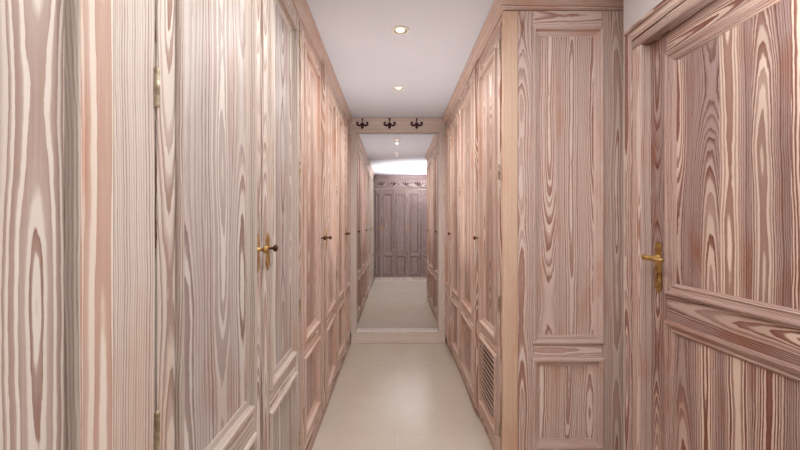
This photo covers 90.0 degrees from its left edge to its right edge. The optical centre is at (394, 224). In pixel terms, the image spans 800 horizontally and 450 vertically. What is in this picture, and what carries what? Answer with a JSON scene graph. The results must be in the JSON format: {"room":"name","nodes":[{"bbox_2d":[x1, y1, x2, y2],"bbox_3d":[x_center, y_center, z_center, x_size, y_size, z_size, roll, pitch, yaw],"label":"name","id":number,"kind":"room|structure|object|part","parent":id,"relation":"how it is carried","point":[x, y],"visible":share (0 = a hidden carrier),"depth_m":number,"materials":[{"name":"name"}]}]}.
{"room":"walk-in closet","nodes":[
{"label":"walk-in closet","id":0,"kind":"room"},
{"bbox_2d":[306,0,493,117],"bbox_3d":[0.033,-1.184,1.735,2.465,0.100,5.630,0,0,0],"label":"ceiling","id":1,"kind":"structure","parent":0,"point":[367,59],"depth_m":2.58,"materials":[{"name":"paint"}]},
{"bbox_2d":[392,86,404,90],"bbox_3d":[0.034,-1.129,3.320,0.109,0.010,0.109,0,0,0],"label":"recessed light","id":2,"kind":"object","parent":1,"relation":"in","point":[396,88],"visible":1,"depth_m":3.31,"materials":[{"name":"white ceramic"}]},
{"bbox_2d":[391,25,409,34],"bbox_3d":[0.034,-1.129,2.330,0.109,0.010,0.109,0,0,0],"label":"recessed light","id":3,"kind":"object","parent":1,"relation":"in","point":[399,29],"visible":1,"depth_m":2.32,"materials":[{"name":"white ceramic"}]},
{"bbox_3d":[0.034,-1.130,2.330,0.056,0.004,0.056,0,0,0],"label":"bulb","id":4,"kind":"part","parent":3,"relation":"part of","materials":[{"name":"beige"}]},
{"bbox_2d":[312,338,492,449],"bbox_3d":[0.033,1.316,1.735,2.465,0.100,5.630,0,0,0],"label":"floor","id":5,"kind":"structure","parent":0,"point":[384,396],"depth_m":2.81,"materials":[{"name":"tile"}]},
{"bbox_2d":[0,0,159,449],"bbox_3d":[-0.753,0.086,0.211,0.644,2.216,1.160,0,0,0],"label":"door frame","id":6,"kind":"structure","parent":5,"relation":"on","point":[80,79],"depth_m":0.59,"materials":[{"name":"brown wood"}]},
{"bbox_3d":[-0.488,-0.159,0.416,0.010,1.526,0.348,0,0,0],"label":"panel","id":7,"kind":"part","parent":6,"relation":"part of","materials":[{"name":"brown wood"}]},
{"bbox_3d":[-0.480,0.086,0.474,0.028,2.210,0.620,0,0,0],"label":"door","id":8,"kind":"part","parent":6,"relation":"part of","materials":[{"name":"brown wood"}]},
{"bbox_2d":[155,0,300,449],"bbox_3d":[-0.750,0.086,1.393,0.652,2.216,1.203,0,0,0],"label":"door","id":9,"kind":"structure","parent":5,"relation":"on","point":[228,166],"depth_m":1.14,"materials":[{"name":"brown wood"}]},
{"bbox_3d":[-0.488,-0.159,1.099,0.010,1.526,0.459,0,0,0],"label":"panel","id":10,"kind":"part","parent":9,"relation":"part of","materials":[{"name":"brown wood"}]},
{"bbox_3d":[-0.468,0.098,1.363,0.004,0.137,0.037,0,0,0],"label":"escutcheon plate","id":11,"kind":"part","parent":9,"relation":"part of","materials":[{"name":"gold metal"}]},
{"bbox_3d":[-0.449,0.086,1.363,0.035,0.027,0.027,0,0,0],"label":"knob","id":12,"kind":"part","parent":9,"relation":"part of","materials":[{"name":"gold metal"}]},
{"bbox_3d":[-0.461,0.098,1.454,0.004,0.137,0.037,0,0,-1],"label":"escutcheon plate","id":13,"kind":"part","parent":9,"relation":"part of","materials":[{"name":"gold metal"}]},
{"bbox_3d":[-0.441,0.086,1.454,0.035,0.027,0.027,0,0,-1],"label":"knob","id":14,"kind":"part","parent":9,"relation":"part of","materials":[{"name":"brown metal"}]},
{"bbox_3d":[-0.472,0.086,1.690,0.036,2.210,0.557,0,0,-1],"label":"door","id":15,"kind":"part","parent":9,"relation":"part of","materials":[{"name":"brown wood"}]},
{"bbox_3d":[-0.484,-0.159,1.690,0.010,1.526,0.403,0,0,-1],"label":"panel","id":16,"kind":"part","parent":9,"relation":"part of","materials":[{"name":"brown wood"}]},
{"bbox_3d":[-0.484,0.906,1.690,0.010,0.396,0.403,0,0,-1],"label":"panel","id":17,"kind":"part","parent":9,"relation":"part of","materials":[{"name":"brown wood"}]},
{"bbox_2d":[292,0,351,126],"bbox_3d":[-0.480,-1.079,1.936,0.070,0.107,4.612,0,0,0],"label":"crown molding","id":18,"kind":"structure","parent":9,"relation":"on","point":[303,11],"depth_m":2.44,"materials":[{"name":"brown wood"}]},
{"bbox_2d":[299,21,336,449],"bbox_3d":[-0.742,0.086,2.603,0.666,2.216,1.211,0,0,0],"label":"wardrobe","id":19,"kind":"object","parent":5,"relation":"on","point":[317,98],"visible":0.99,"depth_m":2.45,"materials":[{"name":"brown wood"}]},
{"bbox_3d":[-0.476,0.086,2.285,0.036,2.210,0.557,0,0,0],"label":"door","id":20,"kind":"part","parent":19,"relation":"part of","materials":[{"name":"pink wood"}]},
{"bbox_3d":[-0.488,-0.159,2.285,0.010,1.526,0.403,0,0,0],"label":"panel","id":21,"kind":"part","parent":19,"relation":"part of","materials":[{"name":"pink wood"}]},
{"bbox_3d":[-0.488,0.906,2.285,0.010,0.396,0.403,0,0,0],"label":"panel","id":22,"kind":"part","parent":19,"relation":"part of","materials":[{"name":"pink wood"}]},
{"bbox_3d":[-0.464,0.086,2.881,0.036,2.210,0.622,0,0,-2],"label":"door","id":23,"kind":"part","parent":19,"relation":"part of","materials":[{"name":"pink wood"}]},
{"bbox_3d":[-0.476,-0.159,2.881,0.010,1.526,0.468,0,0,-2],"label":"panel","id":24,"kind":"part","parent":19,"relation":"part of","materials":[{"name":"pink wood"}]},
{"bbox_3d":[-0.476,0.906,2.881,0.010,0.396,0.468,0,0,-2],"label":"panel","id":25,"kind":"part","parent":19,"relation":"part of","materials":[{"name":"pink wood"}]},
{"bbox_2d":[306,337,350,449],"bbox_3d":[-0.505,1.231,1.936,0.080,0.070,4.612,0,0,0],"label":"plinth","id":26,"kind":"object","parent":5,"relation":"on","point":[322,413],"visible":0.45,"depth_m":2.66,"materials":[{"name":"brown wood"}]},
{"bbox_2d":[336,99,350,370],"bbox_3d":[-0.749,0.086,3.727,0.654,2.216,1.028,0,0,0],"label":"wardrobe","id":27,"kind":"object","parent":5,"relation":"on","point":[343,136],"visible":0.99,"depth_m":3.65,"materials":[{"name":"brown wood"}]},
{"bbox_3d":[-0.488,-0.159,3.480,0.010,1.526,0.363,0,0,0],"label":"panel","id":28,"kind":"part","parent":27,"relation":"part of","materials":[{"name":"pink wood"}]},
{"bbox_3d":[-0.488,0.906,3.480,0.010,0.396,0.363,0,0,0],"label":"panel","id":29,"kind":"part","parent":27,"relation":"part of","materials":[{"name":"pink wood"}]},
{"bbox_3d":[-0.476,0.086,3.480,0.036,2.210,0.517,0,0,0],"label":"door","id":30,"kind":"part","parent":27,"relation":"part of","materials":[{"name":"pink wood"}]},
{"bbox_3d":[-0.471,0.086,3.988,0.036,2.210,0.487,0,0,-1],"label":"door","id":31,"kind":"part","parent":27,"relation":"part of","materials":[{"name":"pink wood"}]},
{"bbox_2d":[351,333,444,343],"bbox_3d":[0.038,1.211,4.325,1.003,0.110,0.150,0,0,0],"label":"step","id":32,"kind":"structure","parent":5,"relation":"on","point":[356,338],"depth_m":4.25,"materials":[{"name":"white wood"}]},
{"bbox_2d":[350,129,445,332],"bbox_3d":[0.040,0.070,4.312,1.200,2.173,0.120,0,0,0],"label":"wall mirror","id":33,"kind":"object","parent":32,"relation":"on","point":[397,285],"visible":0.73,"depth_m":4.33,"materials":[{"name":"silver mirror"}]},
{"bbox_2d":[350,118,445,128],"bbox_3d":[0.035,-1.072,4.327,1.070,0.119,0.169,0,0,0],"label":"board","id":34,"kind":"object","parent":33,"relation":"attached to","point":[357,123],"visible":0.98,"depth_m":4.25,"materials":[{"name":"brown wood"}]},
{"bbox_2d":[445,100,460,369],"bbox_3d":[0.821,0.086,3.752,0.640,2.216,0.978,0,0,0],"label":"wardrobe","id":35,"kind":"object","parent":5,"relation":"on","point":[453,128],"visible":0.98,"depth_m":3.72,"materials":[{"name":"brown wood"}]},
{"bbox_3d":[0.541,0.086,4.024,0.036,2.210,0.417,0,0,1],"label":"door","id":36,"kind":"part","parent":35,"relation":"part of","materials":[{"name":"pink wood"}]},
{"bbox_3d":[0.558,-0.159,3.541,0.010,1.526,0.383,0,0,0],"label":"panel","id":37,"kind":"part","parent":35,"relation":"part of","materials":[{"name":"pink wood"}]},
{"bbox_3d":[0.558,0.906,3.541,0.010,0.396,0.383,0,0,0],"label":"panel","id":38,"kind":"part","parent":35,"relation":"part of","materials":[{"name":"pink wood"}]},
{"bbox_3d":[0.546,0.086,3.541,0.036,2.210,0.537,0,0,0],"label":"door","id":39,"kind":"part","parent":35,"relation":"part of","materials":[{"name":"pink wood"}]},
{"bbox_2d":[447,342,496,449],"bbox_3d":[0.586,1.231,3.132,0.060,0.070,2.219,0,0,0],"label":"plinth","id":40,"kind":"object","parent":5,"relation":"on","point":[477,410],"visible":0.21,"depth_m":2.62,"materials":[{"name":"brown wood"}]},
{"bbox_2d":[460,11,623,449],"bbox_3d":[0.826,0.099,2.625,0.649,2.333,1.275,0,0,0],"label":"wardrobe","id":41,"kind":"object","parent":5,"relation":"on","point":[542,110],"visible":1,"depth_m":2.01,"materials":[{"name":"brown wood"}]},
{"bbox_3d":[0.549,-0.159,2.927,0.010,1.526,0.503,0,0,2],"label":"panel","id":42,"kind":"part","parent":41,"relation":"part of","materials":[{"name":"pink wood"}]},
{"bbox_3d":[0.549,0.906,2.927,0.010,0.396,0.503,0,0,2],"label":"panel","id":43,"kind":"part","parent":41,"relation":"part of","materials":[{"name":"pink wood"}]},
{"bbox_3d":[0.537,0.086,2.927,0.036,2.210,0.657,0,0,2],"label":"door","id":44,"kind":"part","parent":41,"relation":"part of","materials":[{"name":"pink wood"}]},
{"bbox_3d":[0.558,-0.159,2.321,0.010,1.526,0.388,0,0,0],"label":"panel","id":45,"kind":"part","parent":41,"relation":"part of","materials":[{"name":"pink wood"}]},
{"bbox_3d":[0.560,0.906,2.321,0.004,0.396,0.388,0,0,0],"label":"backing panel","id":46,"kind":"part","parent":41,"relation":"part of","materials":[{"name":"brown wood"}]},
{"bbox_3d":[0.546,0.086,2.321,0.036,2.210,0.542,0,0,0],"label":"door","id":47,"kind":"part","parent":41,"relation":"part of","materials":[{"name":"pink wood"}]},
{"bbox_3d":[0.580,0.099,2.010,0.074,2.333,0.020,0,0,0],"label":"corner post","id":48,"kind":"part","parent":41,"relation":"part of","materials":[{"name":"beige wood"}]},
{"bbox_2d":[442,0,623,125],"bbox_3d":[0.827,-1.079,3.103,0.646,0.107,2.278,0,0,0],"label":"crown molding","id":49,"kind":"structure","parent":41,"relation":"on","point":[493,20],"depth_m":2.04,"materials":[{"name":"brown wood"}]},
{"bbox_3d":[0.866,-0.196,2.015,0.334,1.563,0.005,0,0,0],"label":"panel","id":50,"kind":"part","parent":41,"relation":"part of","materials":[{"name":"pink wood"}]},
{"bbox_3d":[0.866,0.893,2.015,0.334,0.431,0.005,0,0,0],"label":"panel","id":51,"kind":"part","parent":41,"relation":"part of","materials":[{"name":"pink wood"}]},
{"bbox_3d":[0.884,0.099,2.003,0.532,2.333,0.030,0,0,0],"label":"frame","id":52,"kind":"part","parent":41,"relation":"part of","materials":[{"name":"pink wood"}]},
{"bbox_2d":[624,0,661,449],"bbox_3d":[1.177,0.066,1.735,0.177,2.400,5.630,0,0,0],"label":"wall","id":53,"kind":"structure","parent":0,"point":[634,10],"depth_m":1.87,"materials":[{"name":"white paint"}]},
{"bbox_2d":[623,0,799,449],"bbox_3d":[1.101,0.193,1.318,0.121,2.146,1.054,0,0,0],"label":"door","id":54,"kind":"structure","parent":53,"relation":"in","point":[712,87],"depth_m":1.41,"materials":[{"name":"brown wood"}]},
{"bbox_3d":[1.111,0.201,1.820,0.102,2.130,0.050,0,0,0],"label":"casing","id":55,"kind":"part","parent":54,"relation":"part of","materials":[{"name":"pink wood"}]},
{"bbox_3d":[1.073,0.139,1.631,0.065,0.028,0.125,0,0,0],"label":"lever","id":56,"kind":"part","parent":54,"relation":"part of","materials":[{"name":"gold metal"}]},
{"bbox_3d":[1.109,0.178,1.681,0.006,0.208,0.038,0,0,0],"label":"handle plate","id":57,"kind":"part","parent":54,"relation":"part of","materials":[{"name":"gold metal"}]},
{"bbox_3d":[1.106,-0.831,1.318,0.112,0.098,1.054,0,0,0],"label":"head casing","id":58,"kind":"part","parent":54,"relation":"part of","materials":[{"name":"brown wood"}]},
{"bbox_3d":[1.111,-0.207,1.318,0.023,0.985,0.638,0,0,0],"label":"moulding","id":59,"kind":"part","parent":54,"relation":"part of","materials":[{"name":"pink wood"}]},
{"bbox_3d":[1.111,0.730,1.318,0.023,0.681,0.638,0,0,0],"label":"moulding","id":60,"kind":"part","parent":54,"relation":"part of","materials":[{"name":"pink wood"}]},
{"bbox_3d":[1.131,-0.207,1.318,0.021,0.971,0.624,0,0,0],"label":"panel","id":61,"kind":"part","parent":54,"relation":"part of","materials":[{"name":"brown wood"}]},
{"bbox_3d":[1.131,0.730,1.318,0.021,0.667,0.624,0,0,0],"label":"panel","id":62,"kind":"part","parent":54,"relation":"part of","materials":[{"name":"brown wood"}]}
]}

